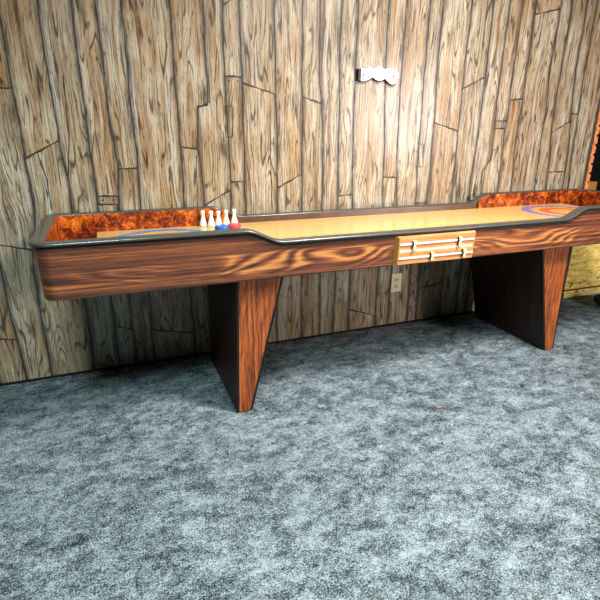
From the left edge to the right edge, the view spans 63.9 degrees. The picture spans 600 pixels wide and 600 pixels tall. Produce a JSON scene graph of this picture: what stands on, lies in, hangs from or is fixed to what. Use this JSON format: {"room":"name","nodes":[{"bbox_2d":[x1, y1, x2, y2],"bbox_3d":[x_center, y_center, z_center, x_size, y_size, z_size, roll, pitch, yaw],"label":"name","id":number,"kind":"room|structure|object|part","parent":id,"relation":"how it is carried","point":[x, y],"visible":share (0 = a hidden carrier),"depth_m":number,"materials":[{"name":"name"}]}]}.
{"room":"game room","nodes":[
{"label":"game room","id":0,"kind":"room"},
{"bbox_2d":[0,0,599,383],"bbox_3d":[-1.167,-0.796,2.021,6.597,2.450,0.101,-7,21,-20],"label":"wall","id":1,"kind":"structure","parent":0,"point":[245,106],"depth_m":2.39,"materials":[{"name":"brown wood"}]},
{"bbox_2d":[0,311,474,385],"bbox_3d":[-1.155,0.369,2.379,6.592,0.012,0.004,-7,21,-20],"label":"baseboard","id":2,"kind":"structure","parent":1,"relation":"attached to","point":[416,320],"depth_m":2.59,"materials":[{"name":"brown wood"}]},
{"bbox_2d":[356,66,398,85],"bbox_3d":[0.405,-1.157,2.483,0.244,0.090,0.020,-7,21,-20],"label":"wall plaque","id":3,"kind":"object","parent":1,"relation":"attached to","point":[378,74],"visible":1,"depth_m":2.47,"materials":[{"name":"white ceramic"}]},
{"bbox_2d":[390,273,401,291],"bbox_3d":[0.588,-0.105,2.941,0.072,0.116,0.009,-7,21,-20],"label":"wall outlet","id":4,"kind":"object","parent":1,"relation":"attached to","point":[396,279],"visible":1,"depth_m":2.94,"materials":[{"name":"plastic"}]},
{"bbox_2d":[562,98,599,294],"bbox_3d":[1.904,-1.179,3.169,0.009,2.450,0.108,-7,21,-20],"label":"trim","id":5,"kind":"structure","parent":1,"relation":"attached to","point":[599,98],"depth_m":3.19,"materials":[{"name":"brown wood"}]},
{"bbox_2d":[0,293,599,599],"bbox_3d":[1.322,0.932,0.848,10.000,0.001,6.800,-7,21,-20],"label":"floor","id":6,"kind":"structure","parent":0,"point":[344,478],"depth_m":1.71,"materials":[{"name":"grey carpet"}]},
{"bbox_2d":[28,188,599,412],"bbox_3d":[0.489,-0.074,2.478,3.169,0.806,0.666,-7,21,-20],"label":"table","id":7,"kind":"object","parent":6,"relation":"on","point":[518,244],"visible":1,"depth_m":2.12,"materials":[{"name":"wood"}]},
{"bbox_2d":[45,208,230,240],"bbox_3d":[-0.582,-0.237,1.980,0.778,0.170,0.561,-7,21,-20],"label":"cushion","id":8,"kind":"object","parent":7,"relation":"on","point":[129,223],"depth_m":2.15,"materials":[{"name":"orange fabric"}]},
{"bbox_2d":[200,210,206,226],"bbox_3d":[-0.457,-0.384,2.265,0.036,0.074,0.036,-7,21,-20],"label":"pin","id":9,"kind":"object","parent":7,"relation":"on","point":[203,223],"visible":1,"depth_m":2.26,"materials":[{"name":"white plastic"}]},
{"bbox_2d":[208,211,214,226],"bbox_3d":[-0.417,-0.383,2.261,0.036,0.074,0.036,-7,21,-20],"label":"pin","id":10,"kind":"object","parent":7,"relation":"on","point":[211,223],"visible":0.99,"depth_m":2.25,"materials":[{"name":"white plastic"}]},
{"bbox_2d":[215,211,221,225],"bbox_3d":[-0.383,-0.383,2.262,0.036,0.074,0.036,-7,21,-20],"label":"pin","id":11,"kind":"object","parent":7,"relation":"on","point":[218,219],"visible":0.77,"depth_m":2.25,"materials":[{"name":"white plastic"}]},
{"bbox_2d":[215,224,228,229],"bbox_3d":[-0.356,-0.329,2.190,0.064,0.022,0.064,-7,21,-20],"label":"puck","id":12,"kind":"object","parent":7,"relation":"on","point":[220,226],"visible":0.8,"depth_m":2.17,"materials":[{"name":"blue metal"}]},
{"bbox_3d":[-0.269,0.098,2.260,0.219,0.615,0.556,-7,21,-20],"label":"leg","id":13,"kind":"part","parent":7,"relation":"part of","materials":[{"name":"brown wood"}]},
{"bbox_2d":[223,210,229,224],"bbox_3d":[-0.351,-0.391,2.287,0.036,0.074,0.036,-7,21,-20],"label":"pin","id":14,"kind":"object","parent":7,"relation":"on","point":[226,221],"visible":0.76,"depth_m":2.28,"materials":[{"name":"white plastic"}]},
{"bbox_2d":[227,223,240,228],"bbox_3d":[-0.304,-0.342,2.226,0.064,0.022,0.064,-7,21,-20],"label":"puck","id":15,"kind":"object","parent":7,"relation":"on","point":[231,225],"visible":0.87,"depth_m":2.21,"materials":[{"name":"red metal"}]},
{"bbox_2d":[231,209,237,222],"bbox_3d":[-0.317,-0.402,2.317,0.036,0.074,0.036,-7,21,-20],"label":"pin","id":16,"kind":"object","parent":7,"relation":"on","point":[234,218],"visible":0.77,"depth_m":2.31,"materials":[{"name":"white plastic"}]},
{"bbox_3d":[-0.169,0.183,2.018,0.199,0.610,0.012,-7,21,-20],"label":"leg","id":17,"kind":"part","parent":7,"relation":"part of","materials":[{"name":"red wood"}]},
{"bbox_3d":[0.489,-0.427,2.361,3.169,0.063,0.650,-7,21,-20],"label":"rail","id":18,"kind":"part","parent":7,"relation":"part of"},
{"bbox_3d":[0.601,-0.196,2.118,0.389,0.008,0.006,-7,21,-20],"label":"marker rail","id":19,"kind":"part","parent":7,"relation":"part of","materials":[{"name":"metal"}]},
{"bbox_3d":[0.602,-0.254,2.095,0.389,0.008,0.006,-7,21,-20],"label":"marker rail","id":20,"kind":"part","parent":7,"relation":"part of","materials":[{"name":"metal"}]},
{"bbox_3d":[1.221,-0.088,2.819,0.219,0.615,0.556,-7,21,-20],"label":"leg","id":21,"kind":"part","parent":7,"relation":"part of","materials":[{"name":"brown wood"}]},
{"bbox_2d":[477,190,599,207],"bbox_3d":[1.537,-0.502,2.775,0.824,0.170,0.561,-7,21,-20],"label":"cushion","id":22,"kind":"object","parent":7,"relation":"on","point":[538,198],"depth_m":3.00,"materials":[{"name":"orange fabric"}]},
{"bbox_3d":[1.324,-0.003,2.578,0.199,0.610,0.012,-7,21,-20],"label":"leg","id":23,"kind":"part","parent":7,"relation":"part of","materials":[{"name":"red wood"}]},
{"bbox_2d":[593,294,599,304],"bbox_3d":[2.181,-0.005,3.347,0.253,0.120,0.209,-7,21,-20],"label":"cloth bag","id":24,"kind":"object","parent":6,"relation":"on","point":[596,298],"visible":1,"depth_m":3.35,"materials":[{"name":"black fabric"}]},
{"bbox_2d":[589,125,599,190],"bbox_3d":[3.085,-1.640,3.596,2.606,1.850,0.060,-7,21,-20],"label":"wall","id":25,"kind":"structure","parent":0,"point":[595,173],"depth_m":3.39,"materials":[{"name":"black"}]},
{"bbox_2d":[562,244,599,298],"bbox_3d":[3.107,-0.469,3.961,2.584,0.600,0.166,-7,21,-20],"label":"trim","id":26,"kind":"structure","parent":25,"relation":"attached to","point":[583,272],"depth_m":3.53,"materials":[{"name":"yellow wood"}]},
{"bbox_2d":[588,181,596,189],"bbox_3d":[2.017,-0.718,3.396,0.090,0.230,0.060,-7,21,-20],"label":"wooden block","id":27,"kind":"object","parent":26,"relation":"on","point":[592,185],"visible":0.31,"depth_m":3.34,"materials":[{"name":"orange wood"}]},
{"bbox_2d":[584,109,599,188],"bbox_3d":[1.927,-1.464,3.075,0.036,1.850,0.112,-7,21,-20],"label":"trim","id":28,"kind":"structure","parent":25,"relation":"attached to","point":[597,129],"depth_m":3.19,"materials":[{"name":"orange wood"}]}
]}

